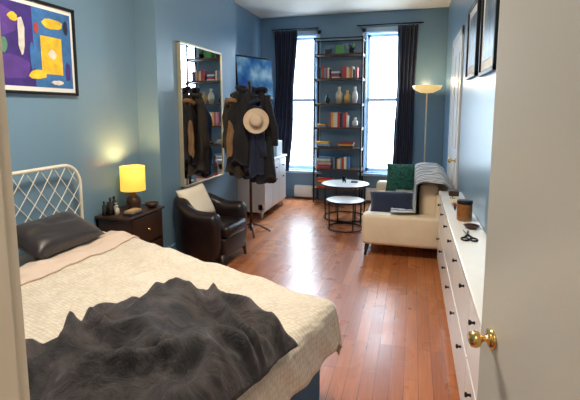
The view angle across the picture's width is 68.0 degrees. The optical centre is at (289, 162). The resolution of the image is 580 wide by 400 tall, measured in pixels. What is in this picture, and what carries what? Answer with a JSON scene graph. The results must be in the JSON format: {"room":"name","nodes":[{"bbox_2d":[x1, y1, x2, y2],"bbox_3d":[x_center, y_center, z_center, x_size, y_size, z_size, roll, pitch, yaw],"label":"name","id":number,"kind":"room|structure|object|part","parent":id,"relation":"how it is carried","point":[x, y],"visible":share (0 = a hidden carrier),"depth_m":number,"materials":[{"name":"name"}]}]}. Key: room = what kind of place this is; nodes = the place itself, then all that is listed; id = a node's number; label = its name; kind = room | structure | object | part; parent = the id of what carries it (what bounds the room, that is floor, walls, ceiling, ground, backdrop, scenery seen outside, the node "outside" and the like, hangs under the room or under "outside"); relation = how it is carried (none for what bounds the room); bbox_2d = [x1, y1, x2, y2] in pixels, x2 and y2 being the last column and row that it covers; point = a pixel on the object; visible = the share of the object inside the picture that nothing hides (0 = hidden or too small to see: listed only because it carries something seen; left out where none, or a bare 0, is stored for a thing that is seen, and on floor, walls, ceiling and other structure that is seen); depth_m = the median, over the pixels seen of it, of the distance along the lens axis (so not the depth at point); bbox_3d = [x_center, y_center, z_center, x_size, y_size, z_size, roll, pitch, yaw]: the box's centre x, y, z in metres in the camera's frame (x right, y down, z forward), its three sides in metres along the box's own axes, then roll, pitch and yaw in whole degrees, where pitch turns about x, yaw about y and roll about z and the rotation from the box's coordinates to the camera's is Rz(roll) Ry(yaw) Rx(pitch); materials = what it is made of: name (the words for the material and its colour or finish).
{"room":"studio apartment","nodes":[
{"label":"studio apartment","id":0,"kind":"room"},
{"bbox_2d":[6,0,261,255],"bbox_3d":[-1.457,-0.575,4.515,0.390,3.240,7.600,2,7,16],"label":"wall","id":1,"kind":"structure","parent":0,"point":[125,111],"depth_m":4.11,"materials":[{"name":"blue paint"}]},
{"bbox_2d":[0,0,78,95],"bbox_3d":[-1.894,-0.834,3.039,0.028,0.685,1.005,2,7,16],"label":"framed picture","id":2,"kind":"object","parent":1,"relation":"attached to","point":[38,38],"visible":0.99,"depth_m":3.17,"materials":[{"name":"paper"}]},
{"bbox_2d":[167,243,177,250],"bbox_3d":[-1.383,0.960,4.656,0.258,0.160,7.250,2,7,16],"label":"baseboard","id":3,"kind":"structure","parent":1,"relation":"attached to","point":[173,246],"depth_m":4.64,"materials":[{"name":"blue paint"}]},
{"bbox_2d":[176,41,223,187],"bbox_3d":[-1.047,-0.569,5.168,0.044,1.590,1.050,2,7,16],"label":"wall mirror","id":4,"kind":"object","parent":1,"relation":"attached to","point":[199,69],"visible":1,"depth_m":5.06,"materials":[{"name":"mirror"}]},
{"bbox_2d":[235,54,273,100],"bbox_3d":[-0.663,-1.291,6.655,0.426,0.660,0.788,6,9,39],"label":"tv","id":5,"kind":"object","parent":1,"relation":"attached to","point":[258,70],"visible":0.79,"depth_m":6.53,"materials":[{"name":"plastic"}]},
{"bbox_2d":[197,196,459,399],"bbox_3d":[0.240,1.312,2.857,5.400,0.100,10.280,2,7,16],"label":"floor","id":6,"kind":"structure","parent":0,"point":[388,300],"depth_m":3.80,"materials":[{"name":"brown wood"}]},
{"bbox_2d":[94,204,164,246],"bbox_3d":[-1.471,0.778,4.046,0.388,0.670,0.540,2,7,16],"label":"nightstand","id":7,"kind":"object","parent":6,"relation":"on","point":[147,226],"visible":0.37,"depth_m":3.90,"materials":[{"name":"brown wood"}]},
{"bbox_2d":[102,201,106,215],"bbox_3d":[-1.644,0.404,3.808,0.040,0.130,0.040,2,7,16],"label":"bottle","id":8,"kind":"object","parent":7,"relation":"on","point":[104,207],"visible":1,"depth_m":3.79,"materials":[{"name":"black glass"}]},
{"bbox_2d":[108,197,113,215],"bbox_3d":[-1.597,0.387,3.824,0.044,0.160,0.044,2,7,16],"label":"bottle","id":9,"kind":"object","parent":7,"relation":"on","point":[110,204],"visible":1,"depth_m":3.81,"materials":[{"name":"black glass"}]},
{"bbox_2d":[112,196,116,212],"bbox_3d":[-1.608,0.379,3.931,0.044,0.150,0.044,2,7,16],"label":"bottle","id":10,"kind":"object","parent":7,"relation":"on","point":[114,201],"visible":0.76,"depth_m":3.92,"materials":[{"name":"black glass"}]},
{"bbox_2d":[115,205,119,215],"bbox_3d":[-1.536,0.422,3.822,0.040,0.090,0.040,2,7,16],"label":"bottle","id":11,"kind":"object","parent":7,"relation":"on","point":[117,210],"visible":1,"depth_m":3.81,"materials":[{"name":"white ceramic"}]},
{"bbox_2d":[119,165,145,209],"bbox_3d":[-1.471,0.235,4.032,0.224,0.410,0.224,2,7,16],"label":"table lamp","id":12,"kind":"object","parent":7,"relation":"on","point":[132,177],"visible":0.89,"depth_m":3.95,"materials":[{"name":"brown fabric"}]},
{"bbox_3d":[-1.471,0.144,4.020,0.224,0.225,0.224,2,7,16],"label":"lamp shade","id":13,"kind":"part","parent":12,"relation":"part of","materials":[{"name":"yellow fabric"}]},
{"bbox_2d":[123,208,142,216],"bbox_3d":[-1.405,0.442,3.849,0.100,0.045,0.160,2,7,16],"label":"book stack","id":14,"kind":"object","parent":7,"relation":"on","point":[132,212],"visible":1,"depth_m":3.80,"materials":[{"name":"beige paper"}]},
{"bbox_2d":[145,201,158,207],"bbox_3d":[-1.325,0.405,4.126,0.132,0.050,0.132,2,7,16],"label":"bowl","id":15,"kind":"object","parent":7,"relation":"on","point":[150,204],"visible":1,"depth_m":4.10,"materials":[{"name":"brown wood"}]},
{"bbox_2d":[12,164,341,399],"bbox_3d":[-1.072,0.734,2.315,2.586,1.179,1.584,5,9,37],"label":"bed","id":16,"kind":"object","parent":6,"relation":"on","point":[115,266],"visible":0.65,"depth_m":2.34,"materials":[{"name":"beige fabric"}]},
{"bbox_3d":[-1.915,0.662,2.876,0.028,1.184,1.478,2,7,16],"label":"headboard frame","id":17,"kind":"part","parent":16,"relation":"part of","materials":[{"name":"white metal"}]},
{"bbox_2d":[16,211,104,259],"bbox_3d":[-1.638,0.495,2.991,0.355,0.218,0.611,2,7,16],"label":"bed pillow","id":18,"kind":"object","parent":16,"relation":"on","point":[49,236],"depth_m":2.89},
{"bbox_2d":[25,277,298,399],"bbox_3d":[-0.567,0.680,1.593,0.879,0.174,1.225,4,8,32],"label":"throw blanket","id":19,"kind":"object","parent":16,"relation":"on","point":[179,340],"visible":0.97,"depth_m":1.53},
{"bbox_2d":[21,238,341,399],"bbox_3d":[-0.864,0.856,2.194,2.063,0.344,1.594,5,9,36],"label":"quilt","id":20,"kind":"object","parent":16,"relation":"on","point":[77,279],"depth_m":2.31,"materials":[{"name":"beige fabric"}]},
{"bbox_3d":[-1.086,1.126,2.401,2.409,0.280,1.391,5,9,35],"label":"frame","id":21,"kind":"part","parent":16,"relation":"part of","materials":[{"name":"blue fabric"}]},
{"bbox_2d":[173,192,246,265],"bbox_3d":[-0.878,0.687,4.640,0.733,0.710,0.760,2,7,16],"label":"armchair","id":22,"kind":"object","parent":6,"relation":"on","point":[199,234],"visible":0.84,"depth_m":4.35,"materials":[{"name":"brown leather"}]},
{"bbox_2d":[176,183,215,212],"bbox_3d":[-1.007,0.427,4.644,0.222,0.363,0.440,4,8,28],"label":"throw pillow","id":23,"kind":"object","parent":22,"relation":"on","point":[197,195],"visible":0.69,"depth_m":4.61,"materials":[{"name":"beige fabric"}]},
{"bbox_2d":[220,216,245,237],"bbox_3d":[-0.806,0.677,4.622,0.564,0.130,0.442,3,7,20],"label":"seat cushion","id":24,"kind":"object","parent":22,"relation":"on","point":[231,226],"depth_m":4.52,"materials":[{"name":"brown leather"}]},
{"bbox_3d":[-0.833,0.839,4.652,0.545,0.200,0.470,3,7,20],"label":"seat","id":25,"kind":"part","parent":22,"relation":"part of","materials":[{"name":"brown leather"}]},
{"bbox_2d":[238,80,270,237],"bbox_3d":[-0.506,-0.057,5.500,0.372,1.968,0.372,4,8,32],"label":"coat rack","id":26,"kind":"object","parent":6,"relation":"on","point":[250,225],"visible":0.59,"depth_m":5.55,"materials":[{"name":"black metal"}]},
{"bbox_2d":[224,98,236,158],"bbox_3d":[-0.714,-0.415,5.274,0.168,0.751,0.154,2,7,16],"label":"scarf","id":27,"kind":"object","parent":26,"relation":"hanging from","point":[230,131],"visible":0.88,"depth_m":5.26,"materials":[{"name":"beige fabric"}]},
{"bbox_2d":[222,91,248,178],"bbox_3d":[-0.672,-0.362,5.450,0.385,1.098,0.273,2,7,16],"label":"coat","id":28,"kind":"object","parent":26,"relation":"hanging from","point":[238,171],"depth_m":5.38,"materials":[{"name":"black fabric"}]},
{"bbox_2d":[227,85,252,166],"bbox_3d":[-0.586,-0.435,5.314,0.369,1.043,0.242,2,7,16],"label":"coat","id":29,"kind":"object","parent":26,"relation":"hanging from","point":[236,112],"depth_m":5.24,"materials":[{"name":"black fabric"}]},
{"bbox_2d":[242,86,257,179],"bbox_3d":[-0.458,-0.382,5.632,0.509,1.225,0.297,2,7,16],"label":"coat","id":30,"kind":"object","parent":26,"relation":"hanging from","point":[246,176],"depth_m":5.54,"materials":[{"name":"brown fabric"}]},
{"bbox_2d":[244,98,266,177],"bbox_3d":[-0.443,-0.305,5.313,0.327,0.978,0.196,2,7,16],"label":"coat","id":31,"kind":"object","parent":26,"relation":"hanging from","point":[257,142],"depth_m":5.26,"materials":[{"name":"fabric"}]},
{"bbox_2d":[243,108,268,133],"bbox_3d":[-0.400,-0.494,5.073,0.305,0.302,0.124,0,7,-4],"label":"straw hat","id":32,"kind":"object","parent":26,"relation":"hanging from","point":[255,120],"visible":1,"depth_m":5.10,"materials":[{"name":"wicker"}]},
{"bbox_2d":[250,87,277,184],"bbox_3d":[-0.359,-0.334,5.403,0.420,1.225,0.268,2,7,16],"label":"coat","id":33,"kind":"object","parent":26,"relation":"hanging from","point":[271,133],"depth_m":5.32,"materials":[{"name":"black fabric"}]},
{"bbox_2d":[237,154,286,218],"bbox_3d":[-0.508,0.334,6.879,0.656,0.860,1.160,2,7,16],"label":"base cabinet","id":34,"kind":"object","parent":6,"relation":"on","point":[265,196],"visible":0.45,"depth_m":6.38,"materials":[{"name":"paint"}]},
{"bbox_3d":[-0.675,0.360,6.337,0.570,0.660,0.012,2,7,16],"label":"panel","id":35,"kind":"part","parent":34,"relation":"part of","materials":[{"name":"white paint"}]},
{"bbox_2d":[274,140,281,155],"bbox_3d":[-0.301,-0.244,7.073,0.270,0.240,0.300,2,7,16],"label":"storage box","id":36,"kind":"object","parent":34,"relation":"on","point":[277,149],"visible":0.38,"depth_m":6.99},
{"bbox_2d":[313,35,365,204],"bbox_3d":[0.842,-0.707,7.402,0.824,2.800,0.344,2,7,16],"label":"bookshelf","id":37,"kind":"object","parent":6,"relation":"on","point":[338,120],"visible":0.94,"depth_m":7.30,"materials":[{"name":"black metal"}]},
{"bbox_2d":[325,95,329,102],"bbox_3d":[0.644,-1.095,7.390,0.090,0.150,0.090,2,7,16],"label":"vase","id":38,"kind":"object","parent":37,"relation":"in","point":[327,99],"visible":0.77,"depth_m":7.36,"materials":[{"name":"black ceramic"}]},
{"bbox_2d":[325,49,331,53],"bbox_3d":[0.654,-1.878,7.291,0.100,0.089,0.120,2,7,16],"label":"box","id":39,"kind":"object","parent":37,"relation":"on","point":[327,51],"visible":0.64,"depth_m":7.24,"materials":[{"name":"grey metal"}]},
{"bbox_2d":[316,66,358,187],"bbox_3d":[0.805,-0.600,7.383,0.693,2.070,0.199,2,7,16],"label":"books","id":40,"kind":"object","parent":37,"relation":"on","point":[338,120],"depth_m":7.29,"materials":[{"name":"paper"}]},
{"bbox_2d":[336,87,342,102],"bbox_3d":[0.837,-1.153,7.327,0.120,0.280,0.120,2,7,16],"label":"vase","id":41,"kind":"object","parent":37,"relation":"in","point":[339,97],"visible":0.81,"depth_m":7.29,"materials":[{"name":"beige ceramic"}]},
{"bbox_2d":[335,45,344,52],"bbox_3d":[0.845,-1.896,7.229,0.140,0.139,0.150,2,7,16],"label":"box","id":42,"kind":"object","parent":37,"relation":"on","point":[338,48],"visible":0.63,"depth_m":7.16,"materials":[{"name":"metal"}]},
{"bbox_2d":[344,90,349,102],"bbox_3d":[0.971,-1.118,7.293,0.110,0.220,0.110,2,7,16],"label":"vase","id":43,"kind":"object","parent":37,"relation":"in","point":[347,95],"visible":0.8,"depth_m":7.26,"materials":[{"name":"yellow ceramic"}]},
{"bbox_2d":[348,43,354,52],"bbox_3d":[1.035,-1.920,7.222,0.133,0.190,0.110,6,9,41],"label":"potted plant","id":44,"kind":"object","parent":37,"relation":"on","point":[351,49],"visible":0.92,"depth_m":7.18,"materials":[{"name":"green plant"}]},
{"bbox_3d":[1.040,-1.870,7.223,0.110,0.090,0.110,2,7,16],"label":"pot","id":45,"kind":"part","parent":44,"relation":"part of","materials":[{"name":"black metal"}]},
{"bbox_2d":[352,87,357,102],"bbox_3d":[1.096,-1.144,7.254,0.100,0.280,0.100,2,7,16],"label":"vase","id":46,"kind":"object","parent":37,"relation":"in","point":[354,94],"visible":0.81,"depth_m":7.22,"materials":[{"name":"white ceramic"}]},
{"bbox_2d":[352,118,357,126],"bbox_3d":[1.106,-0.687,7.308,0.100,0.160,0.100,2,7,16],"label":"vase","id":47,"kind":"object","parent":37,"relation":"in","point":[354,122],"visible":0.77,"depth_m":7.28,"materials":[{"name":"white ceramic"}]},
{"bbox_2d":[321,179,369,222],"bbox_3d":[0.826,0.559,6.431,0.716,0.519,0.716,2,7,16],"label":"coffee table","id":48,"kind":"object","parent":6,"relation":"on","point":[337,184],"visible":0.83,"depth_m":6.31,"materials":[{"name":"black metal"}]},
{"bbox_2d":[326,196,364,232],"bbox_3d":[0.749,0.692,5.841,0.526,0.399,0.526,2,7,16],"label":"side table","id":49,"kind":"object","parent":6,"relation":"on","point":[338,200],"visible":0.98,"depth_m":5.75,"materials":[{"name":"black metal"}]},
{"bbox_2d":[362,162,453,254],"bbox_3d":[1.532,0.493,5.572,0.960,0.869,2.122,2,7,16],"label":"sofa","id":50,"kind":"object","parent":6,"relation":"on","point":[417,227],"visible":0.81,"depth_m":4.65,"materials":[{"name":"beige fabric"}]},
{"bbox_2d":[370,191,413,211],"bbox_3d":[1.168,0.481,4.941,0.520,0.263,0.334,2,7,16],"label":"sofa pillow","id":51,"kind":"object","parent":50,"relation":"on","point":[381,201],"depth_m":4.90,"materials":[{"name":"blue fabric"}]},
{"bbox_2d":[368,204,418,213],"bbox_3d":[1.329,0.636,5.199,0.780,0.130,0.857,2,7,16],"label":"seat cushion","id":52,"kind":"object","parent":50,"relation":"on","point":[417,208],"depth_m":5.26,"materials":[{"name":"beige fabric"}]},
{"bbox_3d":[1.797,0.485,6.510,0.960,0.390,0.200,2,7,16],"label":"arm","id":53,"kind":"part","parent":50,"relation":"part of","materials":[{"name":"beige leather"}]},
{"bbox_2d":[378,190,417,203],"bbox_3d":[1.565,0.535,6.025,0.780,0.130,0.857,2,7,16],"label":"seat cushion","id":54,"kind":"object","parent":50,"relation":"on","point":[378,190],"depth_m":6.37,"materials":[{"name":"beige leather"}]},
{"bbox_2d":[385,163,414,190],"bbox_3d":[1.638,0.216,6.282,0.475,0.437,0.247,2,7,16],"label":"sofa pillow","id":55,"kind":"object","parent":50,"relation":"on","point":[399,176],"depth_m":6.21,"materials":[{"name":"green fabric"}]},
{"bbox_3d":[1.270,0.729,4.670,0.960,0.335,0.200,2,7,16],"label":"arm","id":56,"kind":"part","parent":50,"relation":"part of","materials":[{"name":"beige fabric"}]},
{"bbox_2d":[390,162,453,213],"bbox_3d":[1.635,0.300,5.371,0.654,0.436,1.818,2,7,16],"label":"throw","id":57,"kind":"object","parent":50,"relation":"on","point":[430,178],"depth_m":4.73,"materials":[{"name":"grey fabric"}]},
{"bbox_2d":[418,183,439,214],"bbox_3d":[1.632,0.384,5.081,0.210,0.400,0.845,2,7,16],"label":"cushion","id":58,"kind":"object","parent":50,"relation":"on","point":[427,192],"depth_m":4.69,"materials":[{"name":"beige fabric"}]},
{"bbox_3d":[1.899,0.522,5.475,0.200,0.570,2.070,2,7,16],"label":"frame","id":59,"kind":"part","parent":50,"relation":"part of","materials":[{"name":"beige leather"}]},
{"bbox_2d":[412,85,441,161],"bbox_3d":[2.137,-0.220,6.819,0.450,1.975,0.450,2,7,16],"label":"floor lamp","id":60,"kind":"object","parent":6,"relation":"on","point":[426,89],"visible":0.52,"depth_m":6.61,"materials":[{"name":"gold metal"}]},
{"bbox_3d":[2.137,-1.143,6.705,0.450,0.115,0.450,2,7,16],"label":"lamp shade","id":61,"kind":"part","parent":60,"relation":"part of","materials":[{"name":"beige glass"}]},
{"bbox_2d":[436,191,486,399],"bbox_3d":[1.169,0.869,2.852,0.236,0.780,3.260,2,7,16],"label":"dresser","id":62,"kind":"object","parent":6,"relation":"on","point":[461,264],"visible":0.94,"depth_m":2.48,"materials":[{"name":"white paint"}]},
{"bbox_2d":[448,189,458,195],"bbox_3d":[1.586,0.289,4.169,0.090,0.050,0.120,2,7,16],"label":"box","id":63,"kind":"object","parent":62,"relation":"on","point":[452,192],"visible":1,"depth_m":4.12,"materials":[{"name":"brown wood"}]},
{"bbox_2d":[456,199,472,221],"bbox_3d":[1.303,0.354,3.211,0.112,0.154,0.112,2,7,16],"label":"candle jar","id":64,"kind":"object","parent":62,"relation":"on","point":[464,206],"visible":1,"depth_m":3.17,"materials":[{"name":"orange glass"}]},
{"bbox_3d":[1.303,0.289,3.203,0.112,0.023,0.112,2,7,16],"label":"lid","id":65,"kind":"part","parent":64,"relation":"part of","materials":[{"name":"black metal"}]},
{"bbox_2d":[460,230,477,241],"bbox_3d":[1.163,0.474,2.816,0.108,0.014,0.258,2,7,16],"label":"scissors","id":66,"kind":"object","parent":62,"relation":"on","point":[467,234],"visible":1,"depth_m":2.74,"materials":[{"name":"black metal"}]},
{"bbox_2d":[463,223,479,228],"bbox_3d":[1.267,0.446,3.002,0.110,0.023,0.110,2,7,16],"label":"dish","id":67,"kind":"object","parent":62,"relation":"on","point":[467,225],"visible":1,"depth_m":3.02,"materials":[{"name":"brown wood"}]},
{"bbox_2d":[234,0,450,18],"bbox_3d":[0.240,-2.003,2.450,5.400,0.100,10.280,2,7,16],"label":"ceiling","id":68,"kind":"structure","parent":0,"point":[260,8],"depth_m":6.87,"materials":[{"name":"paint"}]},
{"bbox_2d":[261,7,448,191],"bbox_3d":[1.051,-0.960,7.651,3.190,3.240,0.250,2,7,16],"label":"wall","id":69,"kind":"structure","parent":0,"point":[433,33],"depth_m":7.38,"materials":[{"name":"blue paint"}]},
{"bbox_2d":[274,30,297,170],"bbox_3d":[-0.149,-1.085,7.712,0.584,2.475,0.069,2,7,16],"label":"curtain","id":70,"kind":"object","parent":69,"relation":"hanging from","point":[285,41],"visible":0.73,"depth_m":7.66,"materials":[{"name":"blue fabric"}]},
{"bbox_2d":[272,27,318,31],"bbox_3d":[0.103,-2.337,7.548,0.850,0.024,0.142,2,7,16],"label":"curtain rod","id":71,"kind":"object","parent":69,"relation":"attached to","point":[317,28],"depth_m":7.48,"materials":[{"name":"black metal"}]},
{"bbox_2d":[289,35,316,170],"bbox_3d":[0.189,-1.068,7.879,0.660,2.400,0.240,2,7,16],"label":"window","id":72,"kind":"structure","parent":69,"relation":"in","point":[295,100],"depth_m":7.81,"materials":[{"name":"paint"}]},
{"bbox_2d":[290,107,312,165],"bbox_3d":[0.216,-0.469,8.050,0.660,1.130,0.016,2,7,16],"label":"guard","id":73,"kind":"object","parent":72,"relation":"attached to","point":[295,162],"visible":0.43,"depth_m":8.05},
{"bbox_3d":[0.200,-1.698,7.841,0.660,1.140,0.040,2,7,16],"label":"upper sash","id":74,"kind":"part","parent":72,"relation":"part of","materials":[{"name":"glass"}]},
{"bbox_2d":[286,30,320,173],"bbox_3d":[0.149,-1.069,7.739,0.860,2.525,0.090,2,7,16],"label":"window frame","id":75,"kind":"structure","parent":69,"relation":"attached to","point":[314,32],"depth_m":7.61,"materials":[{"name":"paint"}]},
{"bbox_2d":[286,188,368,200],"bbox_3d":[1.014,0.585,7.711,3.190,0.160,0.018,2,7,16],"label":"baseboard","id":76,"kind":"structure","parent":69,"relation":"attached to","point":[289,191],"depth_m":7.79,"materials":[{"name":"blue paint"}]},
{"bbox_2d":[294,184,375,200],"bbox_3d":[0.925,0.535,7.664,1.740,0.210,0.105,2,7,16],"label":"baseboard heater","id":77,"kind":"object","parent":69,"relation":"attached to","point":[299,190],"visible":0.56,"depth_m":7.79,"materials":[{"name":"white paint"}]},
{"bbox_2d":[358,26,397,176],"bbox_3d":[1.650,-1.017,7.316,0.940,2.525,0.090,2,7,16],"label":"window frame","id":78,"kind":"structure","parent":69,"relation":"attached to","point":[365,31],"depth_m":7.34,"materials":[{"name":"paint"}]},
{"bbox_2d":[364,31,397,173],"bbox_3d":[1.689,-1.016,7.456,0.740,2.400,0.240,2,7,16],"label":"window","id":79,"kind":"structure","parent":69,"relation":"in","point":[367,99],"depth_m":7.50,"materials":[{"name":"paint"}]},
{"bbox_2d":[368,107,394,165],"bbox_3d":[1.717,-0.418,7.627,0.740,1.130,0.016,2,7,16],"label":"guard","id":80,"kind":"object","parent":79,"relation":"attached to","point":[372,138],"visible":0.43,"depth_m":7.65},
{"bbox_3d":[1.700,-1.646,7.418,0.740,1.140,0.040,2,7,16],"label":"upper sash","id":81,"kind":"part","parent":79,"relation":"part of","materials":[{"name":"glass"}]},
{"bbox_2d":[357,21,423,26],"bbox_3d":[1.652,-2.284,7.112,1.070,0.024,0.142,2,7,16],"label":"curtain rod","id":82,"kind":"object","parent":69,"relation":"attached to","point":[423,21],"depth_m":7.04,"materials":[{"name":"black metal"}]},
{"bbox_2d":[392,24,418,163],"bbox_3d":[1.905,-1.014,7.133,0.354,2.475,0.067,2,7,16],"label":"curtain","id":83,"kind":"object","parent":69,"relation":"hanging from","point":[407,34],"visible":0.91,"depth_m":7.11,"materials":[{"name":"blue fabric"}]},
{"bbox_2d":[442,0,495,234],"bbox_3d":[1.661,-0.476,3.713,0.150,3.240,7.450,2,7,16],"label":"wall","id":84,"kind":"structure","parent":0,"point":[478,93],"depth_m":3.75,"materials":[{"name":"blue paint"}]},
{"bbox_2d":[449,38,460,180],"bbox_3d":[2.018,-0.254,5.309,0.011,2.390,1.000,2,7,16],"label":"slab","id":85,"kind":"object","parent":84,"relation":"attached to","point":[452,152],"visible":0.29,"depth_m":5.15,"materials":[{"name":"white paint"}]},
{"bbox_2d":[448,52,459,187],"bbox_3d":[2.009,-0.274,5.309,0.012,2.050,0.760,2,7,16],"label":"panels","id":86,"kind":"object","parent":85,"relation":"attached to","point":[456,61],"visible":0.59,"depth_m":5.16,"materials":[{"name":"white paint"}]},
{"bbox_2d":[447,25,464,188],"bbox_3d":[2.014,-0.299,5.304,0.020,2.500,1.200,2,7,16],"label":"door frame","id":87,"kind":"structure","parent":84,"relation":"attached to","point":[460,34],"depth_m":4.75,"materials":[{"name":"white paint"}]},
{"bbox_2d":[465,0,481,80],"bbox_3d":[1.605,-1.068,3.777,0.028,0.640,0.660,2,7,16],"label":"framed print","id":88,"kind":"object","parent":84,"relation":"attached to","point":[474,14],"visible":1,"depth_m":3.72,"materials":[{"name":"black metal"}]},
{"bbox_2d":[478,0,499,76],"bbox_3d":[1.367,-0.976,2.945,0.028,0.720,0.640,2,7,16],"label":"framed print","id":89,"kind":"object","parent":84,"relation":"attached to","point":[490,9],"visible":0.8,"depth_m":2.94,"materials":[{"name":"black metal"}]},
{"bbox_3d":[-0.335,-0.064,0.354,4.840,3.240,0.148,2,7,16],"label":"wall","id":90,"kind":"structure","parent":0,"visible":0},
{"bbox_2d":[0,28,29,399],"bbox_3d":[0.036,0.440,0.312,1.010,2.250,0.192,2,7,16],"label":"trim","id":91,"kind":"structure","parent":90,"relation":"attached to","point":[14,382],"depth_m":0.45,"materials":[{"name":"beige paint"}]},
{"bbox_2d":[477,0,579,399],"bbox_3d":[0.532,0.453,0.701,0.040,2.110,0.859,0,7,-1],"label":"door","id":92,"kind":"structure","parent":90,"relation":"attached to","point":[531,291],"depth_m":0.89,"materials":[{"name":"paint"}]},
{"bbox_2d":[468,328,496,348],"bbox_3d":[0.474,0.438,1.069,0.058,0.049,0.049,0,7,-1],"label":"handle","id":93,"kind":"object","parent":92,"relation":"attached to","point":[475,339],"visible":1,"depth_m":1.06,"materials":[{"name":"gold metal"}]}
]}

